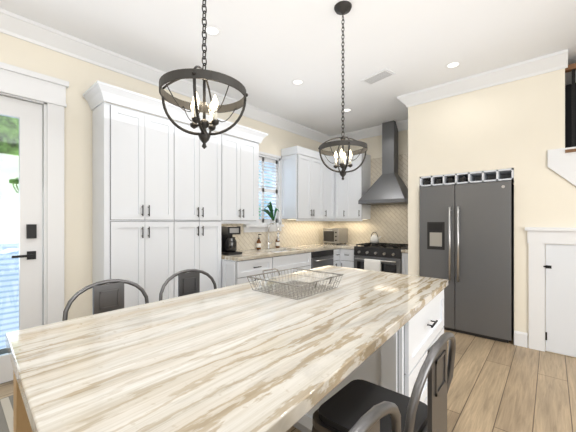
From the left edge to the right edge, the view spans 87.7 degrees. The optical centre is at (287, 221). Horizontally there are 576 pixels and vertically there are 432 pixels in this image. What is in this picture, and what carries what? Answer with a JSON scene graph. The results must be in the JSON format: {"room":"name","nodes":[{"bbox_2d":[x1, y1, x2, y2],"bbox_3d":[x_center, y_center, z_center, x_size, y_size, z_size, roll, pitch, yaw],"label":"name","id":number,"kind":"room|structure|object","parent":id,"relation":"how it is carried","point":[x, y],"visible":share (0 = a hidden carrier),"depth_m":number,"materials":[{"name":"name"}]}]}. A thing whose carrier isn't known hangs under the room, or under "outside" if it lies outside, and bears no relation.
{"room":"kitchen","nodes":[
{"label":"kitchen","id":0,"kind":"room"},
{"bbox_2d":[0,32,328,319],"bbox_3d":[-1.901,-0.170,2.988,0.160,2.980,8.380,0,0,41],"label":"wall","id":1,"kind":"structure","parent":0,"point":[81,77],"depth_m":2.81,"materials":[{"name":"beige paint"}]},
{"bbox_2d":[0,95,42,383],"bbox_3d":[-2.434,0.141,2.298,0.100,2.333,0.870,0,0,41],"label":"door","id":2,"kind":"structure","parent":1,"relation":"in","point":[29,115],"depth_m":2.55,"materials":[{"name":"white wood"}]},
{"bbox_2d":[0,62,68,324],"bbox_3d":[-2.456,0.028,2.318,0.210,2.585,1.220,0,0,41],"label":"door frame","id":3,"kind":"structure","parent":1,"relation":"attached to","point":[48,93],"depth_m":2.63,"materials":[{"name":"white wood"}]},
{"bbox_2d":[0,8,331,142],"bbox_3d":[-1.854,-1.590,2.839,0.105,0.140,8.219,0,0,41],"label":"crown molding","id":4,"kind":"structure","parent":1,"relation":"attached to","point":[24,29],"depth_m":2.98,"materials":[{"name":"white wood"}]},
{"bbox_2d":[243,151,283,231],"bbox_3d":[-0.414,-0.458,4.628,0.230,1.215,0.797,0,0,41],"label":"window frame","id":5,"kind":"structure","parent":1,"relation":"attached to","point":[275,190],"depth_m":4.75,"materials":[{"name":"white wood"}]},
{"bbox_2d":[221,219,328,250],"bbox_3d":[-0.116,0.178,4.895,0.005,0.455,2.838,0,0,41],"label":"tiled wall","id":6,"kind":"structure","parent":1,"relation":"attached to","point":[294,232],"depth_m":5.03,"materials":[{"name":"beige tile"}]},
{"bbox_2d":[281,146,296,220],"bbox_3d":[0.483,-0.603,5.312,0.342,1.174,1.409,0,0,41],"label":"upper cabinet","id":7,"kind":"object","parent":1,"relation":"attached to","point":[289,163],"depth_m":4.79,"materials":[{"name":"white wood"}]},
{"bbox_2d":[259,202,278,223],"bbox_3d":[-0.314,-0.139,4.616,0.077,0.356,0.520,0,0,41],"label":"plant","id":8,"kind":"object","parent":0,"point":[270,214],"depth_m":4.67,"materials":[{"name":"green plant"}]},
{"bbox_2d":[0,329,575,431],"bbox_3d":[0.360,1.350,0.895,6.800,0.060,8.620,0,0,41],"label":"floor","id":9,"kind":"structure","parent":0,"point":[500,386],"depth_m":2.36,"materials":[{"name":"brown wood"}]},
{"bbox_2d":[0,395,12,431],"bbox_3d":[-2.147,1.313,1.753,0.600,0.012,0.900,0,0,41],"label":"doormat","id":10,"kind":"object","parent":9,"relation":"on","point":[6,414],"visible":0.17,"depth_m":2.04,"materials":[{"name":"grey"}]},
{"bbox_2d":[62,279,148,320],"bbox_3d":[-0.883,0.828,1.601,0.488,0.989,0.488,0,0,41],"label":"stool","id":11,"kind":"object","parent":9,"relation":"on","point":[108,297],"visible":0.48,"depth_m":1.72,"materials":[{"name":"grey metal"}]},
{"bbox_2d":[83,80,267,314],"bbox_3d":[-1.099,0.060,3.448,0.420,2.520,2.042,0,0,41],"label":"tall cabinet","id":12,"kind":"object","parent":9,"relation":"on","point":[169,198],"visible":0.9,"depth_m":3.03,"materials":[{"name":"white wood"}]},
{"bbox_2d":[159,269,216,300],"bbox_3d":[-0.546,0.828,1.984,0.488,0.989,0.488,0,0,41],"label":"stool","id":13,"kind":"object","parent":9,"relation":"on","point":[188,283],"visible":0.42,"depth_m":2.11,"materials":[{"name":"grey metal"}]},
{"bbox_2d":[13,313,443,431],"bbox_3d":[0.073,0.884,1.593,1.022,0.874,2.205,0,0,41],"label":"kitchen island","id":14,"kind":"object","parent":9,"relation":"on","point":[399,375],"depth_m":1.44,"materials":[{"name":"wood"}]},
{"bbox_2d":[5,265,447,431],"bbox_3d":[0.076,0.426,1.578,1.172,0.042,2.258,0,0,41],"label":"island countertop","id":15,"kind":"structure","parent":14,"relation":"on","point":[234,358],"depth_m":0.95,"materials":[{"name":"beige stone"}]},
{"bbox_2d":[246,268,342,299],"bbox_3d":[0.046,0.355,1.803,0.459,0.096,0.438,0,0,41],"label":"wire basket","id":16,"kind":"object","parent":15,"relation":"on","point":[293,285],"visible":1,"depth_m":1.76,"materials":[{"name":"silver metal"}]},
{"bbox_2d":[221,259,272,287],"bbox_3d":[-0.628,0.883,3.832,0.623,0.876,0.605,0,0,41],"label":"base cabinet","id":17,"kind":"object","parent":9,"relation":"on","point":[237,269],"depth_m":3.53,"materials":[{"name":"white wood"}]},
{"bbox_2d":[221,243,360,262],"bbox_3d":[0.222,0.473,4.595,0.895,0.136,2.831,0,0,41],"label":"countertop","id":18,"kind":"structure","parent":17,"relation":"on","point":[264,255],"depth_m":4.26,"materials":[{"name":"beige stone"}]},
{"bbox_2d":[221,226,241,254],"bbox_3d":[-0.755,0.229,3.792,0.300,0.348,0.200,0,0,41],"label":"coffee maker","id":19,"kind":"object","parent":18,"relation":"on","point":[228,243],"visible":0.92,"depth_m":3.71,"materials":[{"name":"black plastic"}]},
{"bbox_2d":[256,234,260,249],"bbox_3d":[-0.427,0.289,4.422,0.078,0.228,0.065,0,0,41],"label":"soap bottle","id":20,"kind":"object","parent":18,"relation":"on","point":[258,244],"visible":1,"depth_m":4.40,"materials":[{"name":"brown glass"}]},
{"bbox_2d":[267,222,278,248],"bbox_3d":[-0.202,0.199,4.507,0.244,0.410,0.120,0,0,41],"label":"faucet","id":21,"kind":"object","parent":18,"relation":"on","point":[268,244],"visible":1,"depth_m":4.52,"materials":[{"name":"silver metal"}]},
{"bbox_2d":[275,233,279,247],"bbox_3d":[-0.159,0.289,4.719,0.078,0.228,0.065,0,0,41],"label":"soap bottle","id":22,"kind":"object","parent":18,"relation":"on","point":[277,244],"visible":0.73,"depth_m":4.69,"materials":[{"name":"brown"}]},
{"bbox_2d":[323,228,347,244],"bbox_3d":[0.869,0.261,5.558,0.330,0.285,0.382,0,0,41],"label":"toaster oven","id":23,"kind":"object","parent":18,"relation":"on","point":[337,236],"visible":1,"depth_m":5.46,"materials":[{"name":"silver metal"}]},
{"bbox_2d":[273,255,312,276],"bbox_3d":[-0.153,0.883,4.372,0.623,0.876,0.833,0,0,41],"label":"base cabinet","id":24,"kind":"object","parent":9,"relation":"on","point":[306,261],"depth_m":4.15,"materials":[{"name":"white wood"}]},
{"bbox_2d":[313,251,332,267],"bbox_3d":[0.319,0.883,4.909,0.623,0.876,0.597,0,0,41],"label":"dishwasher","id":25,"kind":"object","parent":9,"relation":"on","point":[318,260],"depth_m":4.69,"materials":[{"name":"black metal"}]},
{"bbox_2d":[333,251,340,266],"bbox_3d":[0.584,0.883,5.211,0.623,0.876,0.207,0,0,41],"label":"base cabinet","id":26,"kind":"object","parent":9,"relation":"on","point":[336,254],"depth_m":5.02,"materials":[{"name":"white wood"}]},
{"bbox_2d":[341,247,353,267],"bbox_3d":[1.177,0.883,5.227,0.293,0.876,0.620,0,0,41],"label":"base cabinet","id":27,"kind":"object","parent":9,"relation":"on","point":[347,257],"depth_m":4.98,"materials":[{"name":"white wood"}]},
{"bbox_2d":[348,401,400,431],"bbox_3d":[-0.032,0.828,0.653,0.488,0.989,0.488,0,0,41],"label":"stool","id":28,"kind":"object","parent":9,"relation":"on","point":[369,421],"visible":1,"depth_m":0.55,"materials":[{"name":"grey metal"}]},
{"bbox_2d":[354,242,407,273],"bbox_3d":[1.542,0.840,4.838,0.760,0.960,0.711,0,0,41],"label":"range","id":29,"kind":"object","parent":9,"relation":"on","point":[384,257],"visible":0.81,"depth_m":4.60,"materials":[{"name":"grey metal"}]},
{"bbox_2d":[370,232,380,242],"bbox_3d":[1.494,0.263,5.103,0.200,0.190,0.150,0,0,41],"label":"kettle","id":30,"kind":"object","parent":29,"relation":"on","point":[374,238],"visible":1,"depth_m":5.07,"materials":[{"name":"silver metal"}]},
{"bbox_2d":[312,332,455,431],"bbox_3d":[0.295,0.828,1.025,0.488,0.989,0.488,0,0,41],"label":"stool","id":31,"kind":"object","parent":9,"relation":"on","point":[348,406],"visible":1,"depth_m":0.96,"materials":[{"name":"grey"}]},
{"bbox_2d":[401,251,407,274],"bbox_3d":[1.946,0.883,4.552,0.217,0.876,0.620,0,0,41],"label":"base cabinet","id":32,"kind":"object","parent":9,"relation":"on","point":[404,253],"depth_m":4.36,"materials":[{"name":"white wood"}]},
{"bbox_2d":[420,181,513,342],"bbox_3d":[2.318,0.438,3.843,0.940,1.765,0.967,0,0,41],"label":"fridge","id":33,"kind":"object","parent":9,"relation":"on","point":[467,241],"visible":0.9,"depth_m":3.46,"materials":[{"name":"grey metal"}]},
{"bbox_2d":[0,0,575,135],"bbox_3d":[0.360,-1.710,0.895,6.800,0.100,8.620,0,0,41],"label":"ceiling","id":34,"kind":"structure","parent":0,"point":[265,53],"depth_m":2.76,"materials":[{"name":"white paint"}]},
{"bbox_2d":[159,0,247,148],"bbox_3d":[-0.369,-0.991,1.322,0.368,1.338,0.368,0,0,41],"label":"pendant light","id":35,"kind":"object","parent":34,"relation":"hanging from","point":[213,108],"visible":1,"depth_m":1.31,"materials":[{"name":"grey metal"}]},
{"bbox_2d":[204,24,221,35],"bbox_3d":[-0.657,-1.658,2.600,0.164,0.004,0.164,0,0,41],"label":"recessed light","id":36,"kind":"object","parent":34,"relation":"in","point":[213,30],"visible":0.9,"depth_m":2.60,"materials":[{"name":"white"}]},
{"bbox_2d":[291,79,304,84],"bbox_3d":[0.117,-1.658,3.558,0.164,0.004,0.164,0,0,41],"label":"recessed light","id":37,"kind":"object","parent":34,"relation":"in","point":[297,81],"visible":1,"depth_m":3.55,"materials":[{"name":"white"}]},
{"bbox_2d":[318,1,367,179],"bbox_3d":[0.424,-0.991,2.316,0.368,1.338,0.368,0,0,41],"label":"pendant light","id":38,"kind":"object","parent":34,"relation":"hanging from","point":[342,8],"visible":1,"depth_m":2.31,"materials":[{"name":"grey metal"}]},
{"bbox_2d":[341,108,352,111],"bbox_3d":[0.874,-1.658,4.450,0.164,0.004,0.164,0,0,41],"label":"recessed light","id":39,"kind":"object","parent":34,"relation":"in","point":[347,109],"visible":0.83,"depth_m":4.46,"materials":[{"name":"white"}]},
{"bbox_2d":[361,68,395,84],"bbox_3d":[1.026,-1.652,3.425,0.180,0.016,0.340,0,0,-37],"label":"ceiling vent","id":40,"kind":"object","parent":34,"relation":"in","point":[385,73],"visible":0.98,"depth_m":3.40,"materials":[{"name":"white metal"}]},
{"bbox_2d":[444,61,461,68],"bbox_3d":[1.744,-1.658,3.167,0.164,0.004,0.164,0,0,41],"label":"recessed light","id":41,"kind":"object","parent":34,"relation":"in","point":[453,64],"visible":1,"depth_m":3.16,"materials":[{"name":"white"}]},
{"bbox_2d":[329,130,513,243],"bbox_3d":[3.201,-0.170,3.977,6.200,2.980,0.160,0,0,41],"label":"wall","id":42,"kind":"structure","parent":0,"point":[374,144],"depth_m":5.31,"materials":[{"name":"beige paint"}]},
{"bbox_2d":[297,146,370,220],"bbox_3d":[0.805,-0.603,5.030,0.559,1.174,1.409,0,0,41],"label":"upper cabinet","id":43,"kind":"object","parent":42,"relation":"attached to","point":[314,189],"depth_m":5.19,"materials":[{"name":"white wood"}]},
{"bbox_2d":[329,153,407,243],"bbox_3d":[1.539,-0.362,5.328,1.859,1.535,0.005,0,0,41],"label":"tiled wall","id":44,"kind":"structure","parent":42,"relation":"attached to","point":[388,223],"depth_m":5.23,"materials":[{"name":"beige tile"}]},
{"bbox_2d":[332,119,407,140],"bbox_3d":[1.558,-1.590,5.242,1.819,0.140,0.105,0,0,41],"label":"crown molding","id":45,"kind":"structure","parent":42,"relation":"attached to","point":[402,125],"depth_m":5.34,"materials":[{"name":"white wood"}]},
{"bbox_2d":[358,121,407,204],"bbox_3d":[1.616,-0.977,4.923,0.760,1.362,0.491,0,0,41],"label":"range hood","id":46,"kind":"object","parent":42,"relation":"attached to","point":[388,187],"visible":0.85,"depth_m":4.92,"materials":[{"name":"grey metal"}]},
{"bbox_2d":[408,69,575,357],"bbox_3d":[3.534,-0.170,2.925,4.310,2.980,0.980,0,0,41],"label":"wall","id":47,"kind":"structure","parent":0,"point":[518,126],"depth_m":3.23,"materials":[{"name":"beige paint"}]},
{"bbox_2d":[420,168,513,186],"bbox_3d":[2.175,-0.520,3.680,0.974,0.126,0.320,0,0,41],"label":"wine rack","id":48,"kind":"object","parent":47,"relation":"attached to","point":[476,177],"visible":0.79,"depth_m":3.60,"materials":[{"name":"grey wood"}]},
{"bbox_2d":[397,49,567,107],"bbox_3d":[2.099,-1.590,3.463,1.656,0.140,0.105,0,0,41],"label":"crown molding","id":49,"kind":"structure","parent":47,"relation":"attached to","point":[555,61],"depth_m":3.29,"materials":[{"name":"white wood"}]},
{"bbox_2d":[514,331,527,347],"bbox_3d":[-0.876,1.245,1.661,3.129,0.150,7.740,0,0,41],"label":"baseboard","id":50,"kind":"structure","parent":47,"relation":"attached to","point":[521,339],"depth_m":3.18,"materials":[{"name":"white"}]},
{"bbox_2d":[525,227,575,356],"bbox_3d":[2.907,0.688,2.793,1.100,1.265,0.044,0,0,41],"label":"door frame","id":51,"kind":"structure","parent":47,"relation":"attached to","point":[559,335],"depth_m":3.02,"materials":[{"name":"white"}]},
{"bbox_2d":[548,147,575,185],"bbox_3d":[3.770,-0.230,2.132,2.910,1.000,0.160,0,0,41],"label":"trim","id":52,"kind":"structure","parent":47,"relation":"attached to","point":[562,162],"depth_m":2.96,"materials":[{"name":"white"}]},
{"bbox_2d":[565,63,575,146],"bbox_3d":[3.827,-1.135,2.099,2.780,0.850,0.065,0,0,41],"label":"balusters","id":53,"kind":"object","parent":52,"relation":"on","point":[571,67],"visible":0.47,"depth_m":2.96,"materials":[{"name":"wood"}]},
{"bbox_2d":[565,83,575,147],"bbox_3d":[4.391,-0.885,2.778,2.830,1.550,0.050,0,0,41],"label":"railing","id":54,"kind":"structure","parent":0,"point":[568,115],"depth_m":3.62,"materials":[{"name":"grey"}]},
{"label":"outside","id":55,"kind":"structure","parent":0,"visible":0},
{"bbox_2d":[0,115,18,348],"bbox_3d":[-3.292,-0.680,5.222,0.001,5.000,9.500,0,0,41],"label":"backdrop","id":56,"kind":"structure","parent":55,"point":[12,230],"depth_m":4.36,"materials":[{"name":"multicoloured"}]},
{"bbox_2d":[259,161,271,218],"bbox_3d":[-0.926,-0.530,5.340,0.001,2.100,2.400,0,0,41],"label":"window","id":57,"kind":"structure","parent":55,"point":[265,192],"depth_m":5.91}
]}

